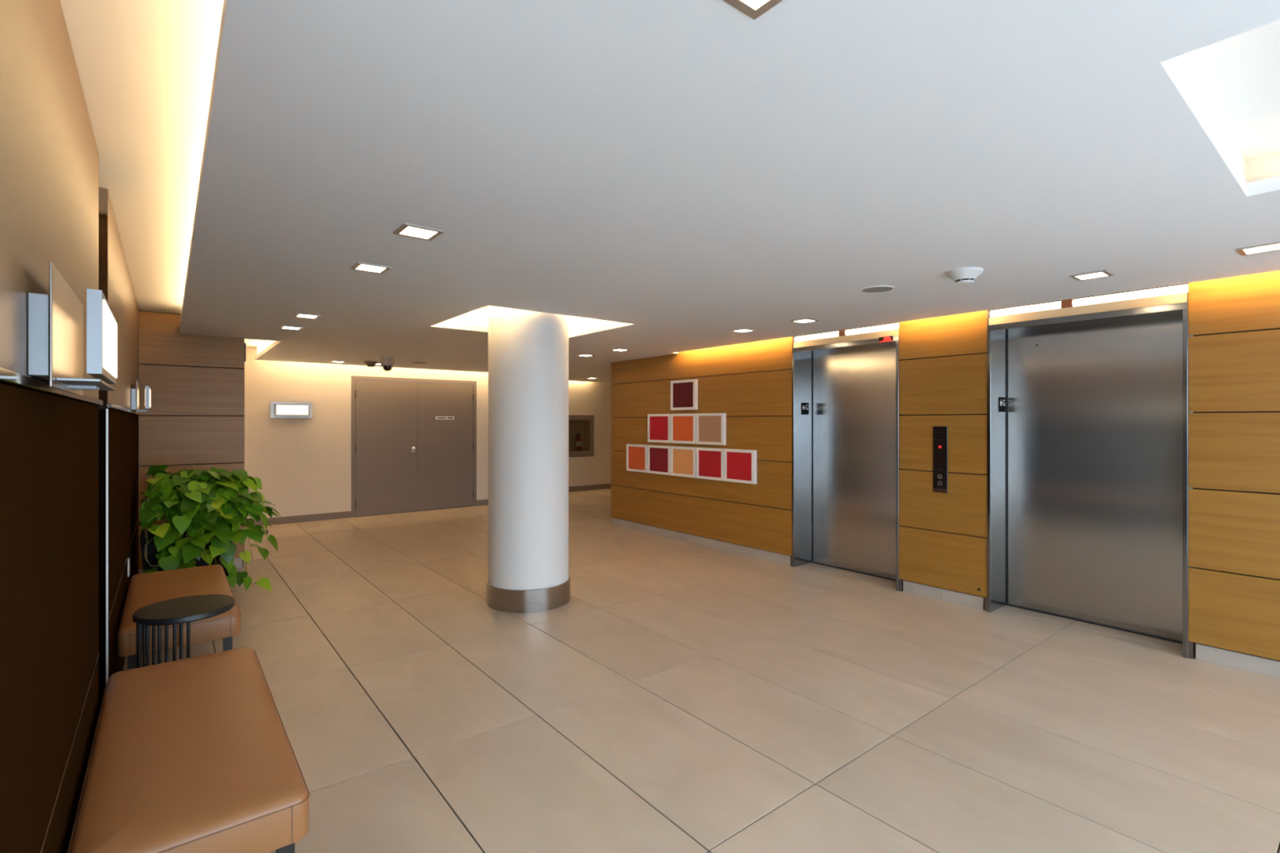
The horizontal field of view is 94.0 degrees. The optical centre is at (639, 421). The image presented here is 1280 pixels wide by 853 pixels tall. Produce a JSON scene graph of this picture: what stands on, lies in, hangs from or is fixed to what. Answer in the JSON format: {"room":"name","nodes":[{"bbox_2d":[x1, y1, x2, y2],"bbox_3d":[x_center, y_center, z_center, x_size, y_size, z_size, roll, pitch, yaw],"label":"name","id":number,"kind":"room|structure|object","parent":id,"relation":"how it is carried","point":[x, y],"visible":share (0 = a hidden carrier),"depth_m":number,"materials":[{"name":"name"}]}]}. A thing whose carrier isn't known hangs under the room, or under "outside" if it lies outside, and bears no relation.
{"room":"elevator lobby","nodes":[
{"label":"elevator lobby","id":0,"kind":"room"},
{"bbox_2d":[0,0,138,852],"bbox_3d":[-2.728,0.220,2.941,0.221,2.470,6.200,0,0,-38],"label":"wall","id":1,"kind":"structure","parent":0,"point":[69,468],"depth_m":1.35,"materials":[{"name":"beige paint"}]},
{"bbox_2d":[0,367,102,405],"bbox_3d":[-1.409,-0.070,1.384,0.112,0.018,2.120,0,0,-38],"label":"trim","id":2,"kind":"structure","parent":1,"relation":"attached to","point":[9,377],"depth_m":1.11,"materials":[{"name":"silver metal"}]},
{"bbox_2d":[26,262,117,395],"bbox_3d":[-1.232,-0.179,1.314,0.103,0.230,0.520,0,0,-38],"label":"wall sconce","id":3,"kind":"object","parent":1,"relation":"attached to","point":[55,320],"visible":1,"depth_m":1.17,"materials":[{"name":"silver metal"}]},
{"bbox_2d":[102,299,117,377],"bbox_3d":[-1.197,-0.176,1.341,0.015,0.135,0.392,0,0,-38],"label":"diffuser","id":4,"kind":"object","parent":3,"relation":"attached to","point":[109,324],"depth_m":1.30,"materials":[{"name":"beige"}]},
{"bbox_2d":[107,403,140,414],"bbox_3d":[-3.476,-0.070,3.989,0.112,0.018,3.630,0,0,-38],"label":"trim","id":5,"kind":"structure","parent":1,"relation":"attached to","point":[111,406],"depth_m":3.21,"materials":[{"name":"silver metal"}]},
{"bbox_2d":[127,557,129,577],"bbox_3d":[-3.360,0.958,3.921,0.010,0.115,0.072,0,0,-38],"label":"wall outlet","id":6,"kind":"object","parent":1,"relation":"attached to","point":[128,559],"visible":1,"depth_m":3.89,"materials":[{"name":"white plastic"}]},
{"bbox_2d":[131,380,151,413],"bbox_3d":[-3.758,-0.179,4.499,0.103,0.230,0.520,0,0,-38],"label":"wall sconce","id":7,"kind":"object","parent":1,"relation":"attached to","point":[135,392],"visible":0.99,"depth_m":4.35,"materials":[{"name":"silver metal"}]},
{"bbox_2d":[149,388,151,407],"bbox_3d":[-3.724,-0.176,4.526,0.015,0.135,0.392,0,0,-38],"label":"diffuser","id":8,"kind":"object","parent":7,"relation":"attached to","point":[149,388],"depth_m":4.42,"materials":[{"name":"beige"}]},
{"bbox_2d":[56,377,115,391],"bbox_3d":[-1.220,-0.081,1.323,0.063,0.006,0.430,0,0,-38],"label":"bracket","id":9,"kind":"object","parent":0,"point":[64,384],"depth_m":1.27,"materials":[{"name":"silver metal"}]},
{"bbox_2d":[138,310,244,569],"bbox_3d":[-4.401,0.220,5.699,1.028,2.470,0.200,0,0,-38],"label":"wall","id":10,"kind":"structure","parent":0,"point":[194,420],"depth_m":5.65,"materials":[{"name":"brown wood"}]},
{"bbox_2d":[138,557,242,573],"bbox_3d":[-4.269,1.405,5.695,0.790,0.100,0.019,0,0,-38],"label":"baseboard","id":11,"kind":"structure","parent":10,"relation":"attached to","point":[237,562],"depth_m":5.91,"materials":[{"name":"stone"}]},
{"bbox_2d":[244,342,245,361],"bbox_3d":[-4.034,-0.695,6.073,0.016,0.180,0.270,0,0,-38],"label":"box","id":12,"kind":"object","parent":10,"relation":"attached to","point":[244,343],"visible":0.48,"depth_m":5.97,"materials":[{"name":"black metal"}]},
{"bbox_2d":[244,347,488,519],"bbox_3d":[-3.973,0.220,9.434,4.600,2.470,0.120,0,0,-38],"label":"wall","id":13,"kind":"structure","parent":0,"point":[302,465],"depth_m":8.70,"materials":[{"name":"paint"}]},
{"bbox_2d":[270,401,312,417],"bbox_3d":[-4.962,-0.167,8.507,0.520,0.230,0.103,0,0,-38],"label":"wall sconce","id":14,"kind":"object","parent":13,"relation":"attached to","point":[277,409],"visible":1,"depth_m":8.47,"materials":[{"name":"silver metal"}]},
{"bbox_2d":[274,416,309,417],"bbox_3d":[-4.952,-0.069,8.495,0.430,0.006,0.063,0,0,-38],"label":"tray","id":15,"kind":"object","parent":14,"relation":"on","point":[274,416],"depth_m":8.47,"materials":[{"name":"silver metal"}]},
{"bbox_2d":[276,404,308,414],"bbox_3d":[-4.934,-0.165,8.473,0.392,0.135,0.015,0,0,-38],"label":"diffuser","id":16,"kind":"object","parent":14,"relation":"attached to","point":[281,409],"depth_m":8.47,"materials":[{"name":"beige"}]},
{"bbox_2d":[244,511,351,527],"bbox_3d":[-4.989,1.405,8.544,1.578,0.100,0.012,0,0,-38],"label":"baseboard","id":17,"kind":"structure","parent":13,"relation":"attached to","point":[319,517],"depth_m":8.66,"materials":[{"name":"beige paint"}]},
{"bbox_2d":[351,375,476,517],"bbox_3d":[-3.609,0.380,9.675,1.990,2.150,0.155,0,0,-38],"label":"door","id":18,"kind":"structure","parent":13,"relation":"in","point":[414,441],"depth_m":9.61,"materials":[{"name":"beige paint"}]},
{"bbox_2d":[476,499,488,506],"bbox_3d":[-2.471,1.405,10.541,0.870,0.100,0.012,0,0,-38],"label":"baseboard","id":19,"kind":"structure","parent":13,"relation":"attached to","point":[481,502],"depth_m":10.33,"materials":[{"name":"beige paint"}]},
{"bbox_2d":[486,305,570,613],"bbox_3d":[-0.906,0.221,4.867,0.672,2.468,0.672,0,0,-38],"label":"column","id":20,"kind":"structure","parent":0,"point":[528,351],"depth_m":4.59,"materials":[{"name":"paint"}]},
{"bbox_2d":[568,380,612,486],"bbox_3d":[-1.443,0.220,12.398,3.250,2.470,0.120,0,0,-38],"label":"wall","id":21,"kind":"structure","parent":0,"point":[585,397],"depth_m":12.71,"materials":[{"name":"paint"}]},
{"bbox_2d":[568,414,594,457],"bbox_3d":[-1.429,0.300,12.454,0.980,0.870,0.230,0,0,-38],"label":"niche","id":22,"kind":"object","parent":21,"relation":"attached to","point":[583,424],"visible":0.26,"depth_m":12.63,"materials":[{"name":"beige paint"}]},
{"bbox_2d":[574,433,582,450],"bbox_3d":[-1.302,0.436,12.572,0.146,0.362,0.131,0,0,-13],"label":"fire extinguisher","id":23,"kind":"object","parent":22,"relation":"in","point":[578,440],"visible":0.99,"depth_m":12.52,"materials":[{"name":"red metal"}]},
{"bbox_2d":[568,483,611,492],"bbox_3d":[-1.362,1.400,12.377,3.150,0.110,0.014,0,0,-38],"label":"baseboard","id":24,"kind":"structure","parent":21,"relation":"attached to","point":[599,486],"depth_m":12.61,"materials":[{"name":"beige paint"}]},
{"bbox_2d":[60,0,1279,382],"bbox_3d":[-0.770,-0.965,4.591,11.900,0.260,13.350,0,0,-38],"label":"ceiling","id":25,"kind":"structure","parent":0,"point":[659,177],"depth_m":1.98,"materials":[{"name":"paint"}]},
{"bbox_2d":[279,325,303,330],"bbox_3d":[-3.099,-0.832,5.302,0.166,0.006,0.166,0,0,-38],"label":"recessed light","id":26,"kind":"object","parent":25,"relation":"in","point":[281,326],"visible":1,"depth_m":5.28,"materials":[{"name":"grey plastic"}]},
{"bbox_2d":[283,326,299,329],"bbox_3d":[-3.099,-0.833,5.302,0.124,0.004,0.124,0,0,-38],"label":"diffuser","id":27,"kind":"object","parent":26,"relation":"attached to","point":[284,327],"depth_m":5.28,"materials":[{"name":"beige plastic"}]},
{"bbox_2d":[293,312,320,319],"bbox_3d":[-2.627,-0.832,4.707,0.166,0.006,0.166,0,0,-38],"label":"recessed light","id":28,"kind":"object","parent":25,"relation":"in","point":[298,315],"visible":1,"depth_m":4.70,"materials":[{"name":"grey plastic"}]},
{"bbox_2d":[297,314,316,318],"bbox_3d":[-2.627,-0.833,4.707,0.124,0.004,0.124,0,0,-38],"label":"diffuser","id":29,"kind":"object","parent":28,"relation":"attached to","point":[308,316],"depth_m":4.71,"materials":[{"name":"beige plastic"}]},
{"bbox_2d":[330,360,345,362],"bbox_3d":[-4.203,-0.832,8.307,0.166,0.006,0.166,0,0,-38],"label":"recessed light","id":30,"kind":"object","parent":25,"relation":"in","point":[331,361],"visible":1,"depth_m":8.32,"materials":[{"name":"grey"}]},
{"bbox_2d":[350,262,391,273],"bbox_3d":[-1.459,-0.832,3.234,0.166,0.006,0.166,0,0,-38],"label":"recessed light","id":31,"kind":"object","parent":25,"relation":"in","point":[361,266],"visible":1,"depth_m":3.23,"materials":[{"name":"grey"}]},
{"bbox_2d":[356,264,385,271],"bbox_3d":[-1.459,-0.833,3.234,0.124,0.004,0.124,0,0,-38],"label":"diffuser","id":32,"kind":"object","parent":31,"relation":"attached to","point":[367,268],"depth_m":3.23,"materials":[{"name":"beige plastic"}]},
{"bbox_2d":[364,360,377,367],"bbox_3d":[-3.753,-0.798,8.319,0.180,0.074,0.180,0,0,-38],"label":"smoke detector","id":33,"kind":"object","parent":25,"relation":"attached to","point":[370,363],"visible":1,"depth_m":8.27,"materials":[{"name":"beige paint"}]},
{"bbox_2d":[380,356,394,370],"bbox_3d":[-3.301,-0.741,7.797,0.170,0.188,0.170,0,0,-38],"label":"dome camera","id":34,"kind":"object","parent":25,"relation":"attached to","point":[387,362],"visible":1,"depth_m":7.74,"materials":[{"name":"white plastic"}]},
{"bbox_2d":[393,222,444,240],"bbox_3d":[-0.974,-0.832,2.623,0.166,0.006,0.166,0,0,-38],"label":"recessed light","id":35,"kind":"object","parent":25,"relation":"in","point":[406,229],"visible":1,"depth_m":2.62,"materials":[{"name":"grey"}]},
{"bbox_2d":[400,226,436,238],"bbox_3d":[-0.974,-0.833,2.623,0.124,0.004,0.124,0,0,-38],"label":"diffuser","id":36,"kind":"object","parent":35,"relation":"attached to","point":[408,231],"depth_m":2.62,"materials":[{"name":"beige plastic"}]},
{"bbox_2d":[410,361,428,364],"bbox_3d":[-3.120,-0.831,8.438,0.240,0.008,0.240,0,0,-38],"label":"ceiling speaker","id":37,"kind":"object","parent":25,"relation":"attached to","point":[417,362],"visible":1,"depth_m":8.44,"materials":[{"name":"white plastic"}]},
{"bbox_2d":[576,354,594,356],"bbox_3d":[-0.686,-0.832,7.510,0.166,0.006,0.166,0,0,-38],"label":"recessed light","id":38,"kind":"object","parent":25,"relation":"in","point":[583,355],"visible":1,"depth_m":7.50,"materials":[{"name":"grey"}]},
{"bbox_2d":[610,348,630,351],"bbox_3d":[-0.232,-0.832,6.938,0.166,0.006,0.166,0,0,-38],"label":"recessed light","id":39,"kind":"object","parent":25,"relation":"in","point":[615,349],"visible":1,"depth_m":6.91,"materials":[{"name":"grey"}]},
{"bbox_2d":[729,328,755,333],"bbox_3d":[0.942,-0.832,5.458,0.166,0.006,0.166,0,0,-38],"label":"recessed light","id":40,"kind":"object","parent":25,"relation":"in","point":[743,330],"visible":1,"depth_m":5.44,"materials":[{"name":"grey"}]},
{"bbox_2d":[733,329,750,332],"bbox_3d":[0.942,-0.833,5.458,0.124,0.004,0.124,0,0,-38],"label":"diffuser","id":41,"kind":"object","parent":40,"relation":"attached to","point":[736,331],"depth_m":5.47,"materials":[{"name":"beige plastic"}]},
{"bbox_2d":[723,0,782,19],"bbox_3d":[0.222,-0.832,1.115,0.166,0.006,0.166,0,0,-38],"label":"recessed light","id":42,"kind":"object","parent":25,"relation":"in","point":[753,9],"visible":1,"depth_m":1.19,"materials":[{"name":"grey metal"}]},
{"bbox_2d":[742,0,768,8],"bbox_3d":[0.222,-0.833,1.115,0.124,0.004,0.124,0,0,-38],"label":"diffuser","id":43,"kind":"object","parent":42,"relation":"attached to","point":[746,4],"depth_m":1.19,"materials":[{"name":"beige plastic"}]},
{"bbox_2d":[790,318,818,323],"bbox_3d":[1.359,-0.832,4.933,0.166,0.006,0.166,0,0,-38],"label":"recessed light","id":44,"kind":"object","parent":25,"relation":"in","point":[803,320],"visible":1,"depth_m":4.93,"materials":[{"name":"grey plastic"}]},
{"bbox_2d":[795,319,813,322],"bbox_3d":[1.359,-0.833,4.933,0.124,0.004,0.124,0,0,-38],"label":"diffuser","id":45,"kind":"object","parent":44,"relation":"attached to","point":[798,320],"depth_m":4.94,"materials":[{"name":"beige plastic"}]},
{"bbox_2d":[860,284,894,293],"bbox_3d":[1.494,-0.831,3.757,0.200,0.008,0.200,0,0,-38],"label":"ceiling speaker","id":46,"kind":"object","parent":25,"relation":"attached to","point":[873,289],"visible":1,"depth_m":3.75,"materials":[{"name":"white plastic"}]},
{"bbox_2d":[946,266,983,284],"bbox_3d":[1.802,-0.798,3.312,0.180,0.074,0.180,0,0,-38],"label":"smoke detector","id":47,"kind":"object","parent":25,"relation":"attached to","point":[961,276],"visible":1,"depth_m":3.27,"materials":[{"name":"white plastic"}]},
{"bbox_2d":[1069,270,1113,280],"bbox_3d":[2.574,-0.832,3.401,0.166,0.006,0.166,0,0,-38],"label":"recessed light","id":48,"kind":"object","parent":25,"relation":"in","point":[1101,273],"visible":1,"depth_m":3.39,"materials":[{"name":"grey"}]},
{"bbox_2d":[1075,272,1107,279],"bbox_3d":[2.574,-0.833,3.401,0.124,0.004,0.124,0,0,-38],"label":"diffuser","id":49,"kind":"object","parent":48,"relation":"attached to","point":[1094,275],"depth_m":3.39,"materials":[{"name":"beige plastic"}]},
{"bbox_2d":[1235,241,1279,255],"bbox_3d":[2.996,-0.832,2.868,0.166,0.006,0.166,0,0,-38],"label":"recessed light","id":50,"kind":"object","parent":25,"relation":"in","point":[1272,246],"visible":1,"depth_m":2.87,"materials":[{"name":"grey"}]},
{"bbox_2d":[1244,244,1279,253],"bbox_3d":[2.996,-0.833,2.868,0.124,0.004,0.124,0,0,-38],"label":"diffuser","id":51,"kind":"object","parent":50,"relation":"attached to","point":[1271,247],"depth_m":2.88,"materials":[{"name":"beige plastic"}]},
{"bbox_2d":[123,488,1279,852],"bbox_3d":[-0.553,1.515,4.463,12.595,0.120,14.395,0,0,-38],"label":"floor","id":52,"kind":"structure","parent":0,"point":[684,696],"depth_m":2.98,"materials":[{"name":"tile"}]},
{"bbox_2d":[117,564,240,670],"bbox_3d":[-2.720,1.222,3.529,0.494,0.466,1.374,0,0,-38],"label":"bench","id":53,"kind":"object","parent":52,"relation":"on","point":[144,589],"visible":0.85,"depth_m":3.29,"materials":[{"name":"beige leather"}]},
{"bbox_2d":[132,594,235,668],"bbox_3d":[-2.165,1.167,2.845,0.388,0.575,0.388,0,0,-38],"label":"side table","id":54,"kind":"object","parent":52,"relation":"on","point":[180,611],"visible":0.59,"depth_m":2.77,"materials":[{"name":"black metal"}]},
{"bbox_2d":[67,646,309,852],"bbox_3d":[-1.508,1.222,2.001,0.494,0.466,1.374,0,0,-38],"label":"bench","id":55,"kind":"object","parent":52,"relation":"on","point":[196,754],"visible":1,"depth_m":1.71,"materials":[{"name":"beige leather"}]},
{"bbox_2d":[137,464,280,591],"bbox_3d":[-3.472,0.897,4.849,0.928,1.115,1.333,0,0,-38],"label":"potted plant","id":56,"kind":"object","parent":52,"relation":"on","point":[204,515],"visible":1,"depth_m":4.50,"materials":[{"name":"green plant"}]},
{"bbox_2d":[611,270,1279,661],"bbox_3d":[2.687,0.220,4.851,0.400,2.470,9.460,0,0,-38],"label":"wall","id":57,"kind":"structure","parent":0,"point":[1233,322],"depth_m":4.72,"materials":[{"name":"brown wood"}]},
{"bbox_2d":[626,444,647,472],"bbox_3d":[-0.032,0.485,7.920,0.045,0.360,0.436,0,0,-38],"label":"framed art","id":58,"kind":"object","parent":57,"relation":"attached to","point":[636,454],"visible":1,"depth_m":7.91,"materials":[{"name":"orange fabric"}]},
{"bbox_2d":[647,413,670,443],"bbox_3d":[0.251,0.085,7.564,0.045,0.360,0.436,0,0,-38],"label":"framed art","id":59,"kind":"object","parent":57,"relation":"attached to","point":[658,424],"visible":1,"depth_m":7.55,"materials":[{"name":"red fabric"}]},
{"bbox_2d":[647,444,672,475],"bbox_3d":[0.251,0.485,7.564,0.045,0.360,0.436,0,0,-38],"label":"framed art","id":60,"kind":"object","parent":57,"relation":"attached to","point":[658,456],"visible":1,"depth_m":7.55,"materials":[{"name":"red paper"}]},
{"bbox_2d":[670,446,696,478],"bbox_3d":[0.530,0.485,7.212,0.045,0.360,0.436,0,0,-38],"label":"framed art","id":61,"kind":"object","parent":57,"relation":"attached to","point":[682,459],"visible":1,"depth_m":7.20,"materials":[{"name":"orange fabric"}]},
{"bbox_2d":[670,413,696,444],"bbox_3d":[0.530,0.085,7.212,0.045,0.360,0.436,0,0,-38],"label":"framed art","id":62,"kind":"object","parent":57,"relation":"attached to","point":[682,426],"visible":1,"depth_m":7.20,"materials":[{"name":"orange fabric"}]},
{"bbox_2d":[670,378,697,410],"bbox_3d":[0.530,-0.320,7.212,0.045,0.360,0.436,0,0,-38],"label":"framed art","id":63,"kind":"object","parent":57,"relation":"attached to","point":[683,393],"visible":1,"depth_m":7.18,"materials":[{"name":"red fabric"}]},
{"bbox_2d":[696,447,724,480],"bbox_3d":[0.813,0.485,6.855,0.045,0.360,0.436,0,0,-38],"label":"framed art","id":64,"kind":"object","parent":57,"relation":"attached to","point":[709,461],"visible":1,"depth_m":6.84,"materials":[{"name":"red paper"}]},
{"bbox_2d":[696,413,725,444],"bbox_3d":[0.813,0.085,6.855,0.045,0.360,0.436,0,0,-38],"label":"framed art","id":65,"kind":"object","parent":57,"relation":"attached to","point":[710,427],"visible":1,"depth_m":6.83,"materials":[{"name":"beige fabric"}]},
{"bbox_2d":[724,448,756,484],"bbox_3d":[1.090,0.485,6.506,0.045,0.360,0.436,0,0,-38],"label":"framed art","id":66,"kind":"object","parent":57,"relation":"attached to","point":[740,465],"visible":1,"depth_m":6.48,"materials":[{"name":"red paper"}]},
{"bbox_2d":[794,323,898,342],"bbox_3d":[1.917,-0.831,5.588,0.060,0.064,1.106,0,0,-38],"label":"tube","id":67,"kind":"object","parent":57,"relation":"attached to","point":[895,326],"visible":0.81,"depth_m":5.54,"materials":[{"name":"beige"}]},
{"bbox_2d":[838,328,847,336],"bbox_3d":[1.909,-0.831,5.599,0.060,0.064,0.066,0,0,-38],"label":"socket","id":68,"kind":"object","parent":67,"relation":"attached to","point":[841,332],"depth_m":5.57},
{"bbox_2d":[791,328,902,591],"bbox_3d":[2.005,0.330,5.656,0.348,2.253,1.160,0,0,-38],"label":"door","id":69,"kind":"structure","parent":57,"relation":"in","point":[845,452],"depth_m":5.82,"materials":[{"name":"silver metal"}]},
{"bbox_2d":[801,402,808,414],"bbox_3d":[1.681,-0.130,6.077,0.118,0.120,0.004,0,0,-38],"label":"sign","id":70,"kind":"object","parent":69,"relation":"attached to","point":[805,406],"visible":1,"depth_m":6.08,"materials":[{"name":"black plastic"}]},
{"bbox_2d":[879,335,893,342],"bbox_3d":[2.141,-0.718,5.203,0.016,0.046,0.130,0,0,-38],"label":"lantern","id":71,"kind":"object","parent":69,"relation":"attached to","point":[886,339],"visible":1,"depth_m":5.19,"materials":[{"name":"red"}]},
{"bbox_2d":[933,426,947,493],"bbox_3d":[2.433,0.308,4.838,0.014,0.536,0.116,0,0,-38],"label":"panel","id":72,"kind":"object","parent":57,"relation":"attached to","point":[940,433],"visible":1,"depth_m":4.83,"materials":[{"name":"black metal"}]},
{"bbox_2d":[612,517,1279,678],"bbox_3d":[2.548,1.407,4.734,0.013,0.095,9.448,0,0,-38],"label":"baseboard","id":73,"kind":"structure","parent":57,"relation":"attached to","point":[1271,668],"depth_m":4.86,"materials":[{"name":"metal"}]},
{"bbox_2d":[989,284,1187,316],"bbox_3d":[3.057,-0.831,4.152,0.060,0.064,1.136,0,0,-38],"label":"tube","id":74,"kind":"object","parent":57,"relation":"attached to","point":[1068,303],"visible":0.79,"depth_m":4.07,"materials":[{"name":"beige"}]},
{"bbox_2d":[1061,298,1074,308],"bbox_3d":[3.015,-0.831,4.204,0.060,0.064,0.066,0,0,-38],"label":"socket","id":75,"kind":"object","parent":74,"relation":"attached to","point":[1068,303],"depth_m":4.18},
{"bbox_2d":[984,292,1193,658],"bbox_3d":[3.144,0.330,4.220,0.348,2.253,1.190,0,0,-38],"label":"door","id":76,"kind":"structure","parent":57,"relation":"in","point":[1087,487],"depth_m":4.28,"materials":[{"name":"silver metal"}]},
{"bbox_2d":[998,396,1005,412],"bbox_3d":[2.838,-0.133,4.674,0.124,0.115,0.004,0,0,-38],"label":"sign","id":77,"kind":"object","parent":76,"relation":"attached to","point":[1002,401],"visible":1,"depth_m":4.67,"materials":[{"name":"black plastic"}]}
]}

